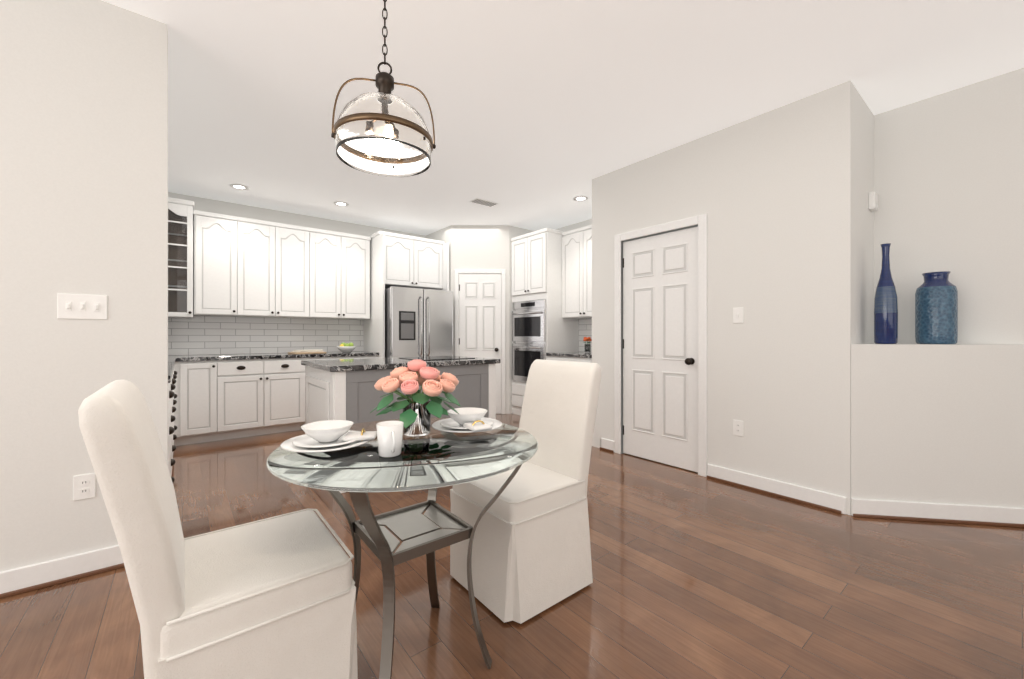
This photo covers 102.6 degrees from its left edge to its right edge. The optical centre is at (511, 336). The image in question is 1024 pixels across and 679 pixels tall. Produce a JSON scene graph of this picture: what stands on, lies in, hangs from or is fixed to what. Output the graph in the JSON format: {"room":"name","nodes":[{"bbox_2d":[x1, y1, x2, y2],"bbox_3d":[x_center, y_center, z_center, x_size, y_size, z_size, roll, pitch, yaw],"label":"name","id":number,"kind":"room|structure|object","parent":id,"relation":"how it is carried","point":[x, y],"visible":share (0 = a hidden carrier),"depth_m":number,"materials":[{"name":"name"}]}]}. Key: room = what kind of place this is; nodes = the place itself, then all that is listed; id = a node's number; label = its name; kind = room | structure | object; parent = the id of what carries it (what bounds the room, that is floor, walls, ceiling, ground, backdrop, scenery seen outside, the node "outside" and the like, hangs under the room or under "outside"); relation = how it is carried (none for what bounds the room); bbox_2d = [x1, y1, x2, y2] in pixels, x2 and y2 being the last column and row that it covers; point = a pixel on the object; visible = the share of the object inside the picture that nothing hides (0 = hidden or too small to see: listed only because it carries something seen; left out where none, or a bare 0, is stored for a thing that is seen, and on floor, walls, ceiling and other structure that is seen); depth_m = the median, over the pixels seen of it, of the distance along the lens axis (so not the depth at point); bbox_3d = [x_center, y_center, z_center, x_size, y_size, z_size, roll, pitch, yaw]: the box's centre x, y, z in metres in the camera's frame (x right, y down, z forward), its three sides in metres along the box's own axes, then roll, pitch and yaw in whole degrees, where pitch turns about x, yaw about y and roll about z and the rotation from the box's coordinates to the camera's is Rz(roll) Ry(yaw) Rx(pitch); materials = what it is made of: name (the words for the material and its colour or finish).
{"room":"kitchen","nodes":[
{"label":"kitchen","id":0,"kind":"room"},
{"bbox_2d":[0,0,167,571],"bbox_3d":[-3.362,-0.245,0.941,3.940,2.750,0.120,0,0,-39],"label":"wall","id":1,"kind":"structure","parent":0,"point":[83,146],"depth_m":1.91,"materials":[{"name":"paint"}]},
{"bbox_2d":[57,293,106,319],"bbox_3d":[-2.021,-0.140,1.932,0.165,0.118,0.016,0,0,-39],"label":"light switch","id":2,"kind":"object","parent":1,"relation":"attached to","point":[78,306],"visible":1,"depth_m":1.93,"materials":[{"name":"white plastic"}]},
{"bbox_2d":[73,473,95,500],"bbox_3d":[-2.020,0.710,1.938,0.075,0.118,0.008,0,0,-39],"label":"electrical outlet","id":3,"kind":"object","parent":1,"relation":"attached to","point":[84,486],"visible":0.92,"depth_m":1.94,"materials":[{"name":"white plastic"}]},
{"bbox_2d":[0,438,1023,598],"bbox_3d":[-0.909,1.075,1.087,7.945,0.110,2.967,0,0,-39],"label":"baseboard","id":4,"kind":"structure","parent":1,"relation":"attached to","point":[23,579],"depth_m":2.48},
{"bbox_2d":[168,192,425,237],"bbox_3d":[-2.359,-0.245,5.879,5.330,2.750,0.120,0,0,-39],"label":"wall","id":5,"kind":"structure","parent":0,"point":[230,208],"depth_m":5.29,"materials":[{"name":"paint"}]},
{"bbox_2d":[168,313,363,357],"bbox_3d":[-3.223,-0.013,5.094,2.750,0.455,0.006,0,0,-39],"label":"backsplash","id":6,"kind":"structure","parent":5,"relation":"attached to","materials":[{"name":"tile"}]},
{"bbox_2d":[426,225,533,413],"bbox_3d":[-0.450,-0.245,6.495,1.338,2.750,1.308,0,0,-39],"label":"wall","id":7,"kind":"structure","parent":0,"point":[480,246],"depth_m":5.98,"materials":[{"name":"paint"}]},
{"bbox_2d":[459,274,500,413],"bbox_3d":[-0.458,0.107,5.956,0.494,2.030,0.408,0,0,-39],"label":"pantry door","id":8,"kind":"structure","parent":7,"relation":"in","point":[479,315],"depth_m":5.96,"materials":[{"name":"white wood"}]},
{"bbox_2d":[455,269,505,413],"bbox_3d":[-0.463,0.077,5.966,0.740,2.105,0.022,0,0,-1],"label":"door frame","id":9,"kind":"structure","parent":7,"relation":"attached to","point":[502,272],"depth_m":5.96,"materials":[{"name":"white wood"}]},
{"bbox_2d":[0,414,1023,678],"bbox_3d":[-0.550,1.155,1.482,9.000,0.050,9.400,0,0,-39],"label":"floor","id":10,"kind":"structure","parent":0,"point":[694,576],"depth_m":1.77,"materials":[{"name":"brown wood"}]},
{"bbox_2d":[168,289,179,482],"bbox_3d":[-2.881,0.446,3.001,0.660,1.370,2.430,0,0,-39],"label":"wine rack","id":11,"kind":"object","parent":10,"relation":"on","point":[173,294],"depth_m":4.18,"materials":[{"name":"white wood"}]},
{"bbox_2d":[78,380,357,678],"bbox_3d":[-0.815,0.623,1.205,0.581,0.991,0.506,0,0,-39],"label":"chair","id":12,"kind":"object","parent":10,"relation":"on","point":[274,597],"visible":1,"depth_m":1.04,"materials":[{"name":"white fabric"}]},
{"bbox_2d":[168,197,447,444],"bbox_3d":[-2.638,-0.160,5.145,3.726,2.580,0.665,0,0,-39],"label":"kitchen cabinets","id":13,"kind":"object","parent":10,"relation":"on","point":[252,303],"depth_m":4.87,"materials":[{"name":"white wood"}]},
{"bbox_2d":[288,349,326,353],"bbox_3d":[-2.558,0.191,5.129,0.240,0.046,0.380,0,0,44],"label":"cutting boards","id":14,"kind":"object","parent":13,"relation":"on","point":[315,351],"visible":0.98,"depth_m":5.04,"materials":[{"name":"brown wood"}]},
{"bbox_2d":[336,343,355,352],"bbox_3d":[-2.197,0.147,5.445,0.250,0.133,0.250,0,0,-39],"label":"fruit bowl","id":15,"kind":"object","parent":13,"relation":"on","point":[346,347],"visible":1,"depth_m":5.38,"materials":[{"name":"ceramic"}]},
{"bbox_2d":[305,363,495,492],"bbox_3d":[-0.981,0.690,3.694,1.448,0.880,0.852,0,0,-39],"label":"kitchen island","id":16,"kind":"object","parent":10,"relation":"on","point":[340,389],"depth_m":3.18,"materials":[{"name":"wood"}]},
{"bbox_2d":[301,357,499,370],"bbox_3d":[-0.977,0.230,3.705,1.500,0.040,0.920,0,0,-39],"label":"island countertop","id":17,"kind":"structure","parent":16,"relation":"on","point":[331,364],"depth_m":3.37,"materials":[{"name":"grey stone"}]},
{"bbox_2d":[401,355,472,358],"bbox_3d":[-0.719,0.207,3.926,0.560,0.006,0.480,0,0,-39],"label":"cooktop","id":18,"kind":"object","parent":17,"relation":"in","point":[420,357],"depth_m":3.97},
{"bbox_2d":[267,417,537,678],"bbox_3d":[-0.349,0.750,1.439,0.880,0.761,0.880,0,0,-39],"label":"dining table","id":19,"kind":"object","parent":10,"relation":"on","point":[433,460],"visible":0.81,"depth_m":1.27,"materials":[{"name":"clear glass"}]},
{"bbox_2d":[280,420,376,452],"bbox_3d":[-0.619,0.334,1.395,0.296,0.070,0.284,0,0,-39],"label":"place setting","id":20,"kind":"object","parent":19,"relation":"on","point":[327,435],"visible":1,"depth_m":1.36,"materials":[{"name":"ceramic"}]},
{"bbox_2d":[376,421,403,457],"bbox_3d":[-0.373,0.320,1.270,0.082,0.098,0.106,0,0,-39],"label":"mug","id":21,"kind":"object","parent":19,"relation":"on","point":[389,435],"visible":1,"depth_m":1.25,"materials":[{"name":"ceramic"}]},
{"bbox_2d":[370,359,459,436],"bbox_3d":[-0.355,0.228,1.544,0.336,0.281,0.332,0,0,-39],"label":"vase","id":22,"kind":"object","parent":19,"relation":"on","point":[419,408],"visible":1,"depth_m":1.49,"materials":[{"name":"clear glass"}]},
{"bbox_2d":[431,407,501,432],"bbox_3d":[-0.174,0.334,1.641,0.284,0.070,0.304,0,0,-39],"label":"place setting","id":23,"kind":"object","parent":19,"relation":"on","point":[469,420],"visible":1,"depth_m":1.60,"materials":[{"name":"ceramic"}]},
{"bbox_2d":[385,286,452,357],"bbox_3d":[-1.435,0.242,5.834,0.905,1.775,0.909,0,0,-39],"label":"refrigerator","id":24,"kind":"object","parent":10,"relation":"on","point":[418,322],"visible":0.54,"depth_m":5.46,"materials":[{"name":"silver metal"}]},
{"bbox_2d":[450,359,600,623],"bbox_3d":[0.066,0.623,1.946,0.581,0.991,0.506,0,0,-39],"label":"chair","id":25,"kind":"object","parent":10,"relation":"on","point":[531,553],"visible":0.85,"depth_m":1.79,"materials":[{"name":"white fabric"}]},
{"bbox_2d":[511,228,578,414],"bbox_3d":[0.461,-0.155,5.905,0.652,2.570,0.745,0,0,-39],"label":"tall cabinet","id":26,"kind":"object","parent":10,"relation":"on","point":[551,294],"depth_m":5.62,"materials":[{"name":"white wood"}]},
{"bbox_2d":[555,353,591,356],"bbox_3d":[1.059,0.235,5.166,0.645,0.040,1.151,0,0,-39],"label":"countertop","id":27,"kind":"structure","parent":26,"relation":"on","point":[556,354],"depth_m":5.11,"materials":[{"name":"grey stone"}]},
{"bbox_2d":[583,337,591,352],"bbox_3d":[1.001,0.110,5.454,0.148,0.208,0.148,0,0,-39],"label":"flower vase","id":28,"kind":"object","parent":27,"relation":"on","point":[587,348],"depth_m":5.42,"materials":[{"name":"clear glass"}]},
{"bbox_2d":[547,353,562,360],"bbox_3d":[0.839,0.692,5.445,0.639,0.875,0.441,0,0,-39],"label":"base cabinet","id":29,"kind":"object","parent":10,"relation":"on","point":[550,356],"depth_m":5.32,"materials":[{"name":"white wood"}]},
{"bbox_2d":[563,357,586,361],"bbox_3d":[1.061,0.692,5.169,0.639,0.875,0.498,0,0,-39],"label":"base cabinet","id":30,"kind":"object","parent":10,"relation":"on","point":[575,359],"depth_m":5.02,"materials":[{"name":"white wood"}]},
{"bbox_2d":[102,0,1023,234],"bbox_3d":[-0.550,-1.645,1.482,9.000,0.050,9.400,0,0,-39],"label":"ceiling","id":31,"kind":"structure","parent":0,"point":[545,113],"depth_m":2.58,"materials":[{"name":"paint"}]},
{"bbox_2d":[229,184,248,189],"bbox_3d":[-2.947,-1.615,4.431,0.176,0.008,0.176,0,0,-39],"label":"recessed light","id":32,"kind":"object","parent":31,"relation":"in","point":[240,186],"visible":0.98,"depth_m":4.42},
{"bbox_2d":[334,201,348,205],"bbox_3d":[-2.082,-1.615,4.999,0.176,0.008,0.176,0,0,-39],"label":"recessed light","id":33,"kind":"object","parent":31,"relation":"in","point":[339,203],"visible":1,"depth_m":4.99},
{"bbox_2d":[331,0,435,176],"bbox_3d":[-0.429,-1.106,1.375,0.322,1.026,0.317,0,0,-39],"label":"pendant light","id":34,"kind":"object","parent":31,"relation":"hanging from","point":[382,131],"visible":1,"depth_m":1.33,"materials":[{"name":"clear glass"}]},
{"bbox_2d":[469,198,497,206],"bbox_3d":[-0.337,-1.614,4.952,0.320,0.010,0.160,0,0,-39],"label":"ceiling vent","id":35,"kind":"object","parent":31,"relation":"in","point":[483,202],"visible":1,"depth_m":4.93,"materials":[{"name":"grey metal"}]},
{"bbox_2d":[573,196,587,200],"bbox_3d":[0.807,-1.615,4.806,0.176,0.008,0.176,0,0,-39],"label":"recessed light","id":36,"kind":"object","parent":31,"relation":"in","point":[580,198],"visible":1,"depth_m":4.80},
{"bbox_2d":[555,219,591,231],"bbox_3d":[0.717,-0.245,6.210,0.120,2.750,3.220,0,0,-39],"label":"wall","id":37,"kind":"structure","parent":0,"point":[577,225],"depth_m":5.86,"materials":[{"name":"paint"}]},
{"bbox_2d":[563,225,591,320],"bbox_3d":[1.072,-0.835,5.387,0.349,1.170,0.823,0,0,-39],"label":"upper cabinet","id":38,"kind":"object","parent":37,"relation":"attached to","point":[577,243],"depth_m":5.38,"materials":[{"name":"white wood"}]},
{"bbox_2d":[578,315,591,354],"bbox_3d":[1.306,-0.018,5.366,0.006,0.465,1.148,0,0,-39],"label":"backsplash","id":39,"kind":"structure","parent":37,"relation":"attached to","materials":[{"name":"tile"}]},
{"bbox_2d":[592,80,1023,514],"bbox_3d":[1.965,-0.245,3.332,0.658,2.750,2.830,0,0,-39],"label":"wall","id":40,"kind":"structure","parent":0,"point":[771,194],"depth_m":2.78,"materials":[{"name":"paint"}]},
{"bbox_2d":[623,226,697,471],"bbox_3d":[1.291,0.107,3.651,0.107,2.030,0.755,0,0,-39],"label":"closet door","id":41,"kind":"structure","parent":40,"relation":"in","point":[660,348],"depth_m":3.64,"materials":[{"name":"white wood"}]},
{"bbox_2d":[614,214,706,476],"bbox_3d":[1.328,0.072,3.679,0.137,2.115,0.900,0,0,-39],"label":"door frame","id":42,"kind":"structure","parent":40,"relation":"attached to","point":[700,221],"depth_m":3.43,"materials":[{"name":"white wood"}]},
{"bbox_2d":[733,420,742,436],"bbox_3d":[1.715,0.695,3.111,0.008,0.118,0.075,0,0,-39],"label":"electrical outlet","id":43,"kind":"object","parent":40,"relation":"attached to","point":[737,427],"visible":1,"depth_m":3.11,"materials":[{"name":"white plastic"}]},
{"bbox_2d":[733,307,742,322],"bbox_3d":[1.712,-0.160,3.109,0.016,0.118,0.075,0,0,-39],"label":"light switch","id":44,"kind":"object","parent":40,"relation":"attached to","point":[737,315],"visible":1,"depth_m":3.11,"materials":[{"name":"white plastic"}]},
{"bbox_2d":[874,243,897,343],"bbox_3d":[2.427,-0.275,2.663,0.116,0.648,0.116,0,0,-39],"label":"bottle","id":45,"kind":"object","parent":40,"relation":"on","point":[885,316],"visible":1,"depth_m":2.63,"materials":[{"name":"ceramic"}]},
{"bbox_2d":[915,271,957,343],"bbox_3d":[2.732,-0.180,2.643,0.192,0.458,0.192,0,0,-39],"label":"vase","id":46,"kind":"object","parent":40,"relation":"on","point":[936,307],"visible":1,"depth_m":2.58,"materials":[{"name":"blue ceramic"}]},
{"bbox_2d":[855,88,873,343],"bbox_3d":[2.404,-0.245,2.883,0.540,2.750,0.120,0,0,-39],"label":"wall","id":47,"kind":"structure","parent":0,"point":[864,228],"depth_m":2.81,"materials":[{"name":"paint"}]},
{"bbox_2d":[868,192,877,211],"bbox_3d":[2.563,-0.955,2.909,0.100,0.120,0.038,0,0,-39],"label":"door chime","id":48,"kind":"object","parent":47,"relation":"attached to","point":[872,201],"visible":1,"depth_m":2.88,"materials":[{"name":"white plastic"}]},
{"bbox_2d":[874,68,1023,344],"bbox_3d":[3.877,-0.245,1.577,0.120,2.750,4.000,0,0,-39],"label":"wall","id":49,"kind":"structure","parent":0,"point":[949,178],"depth_m":2.67,"materials":[{"name":"paint"}]}
]}

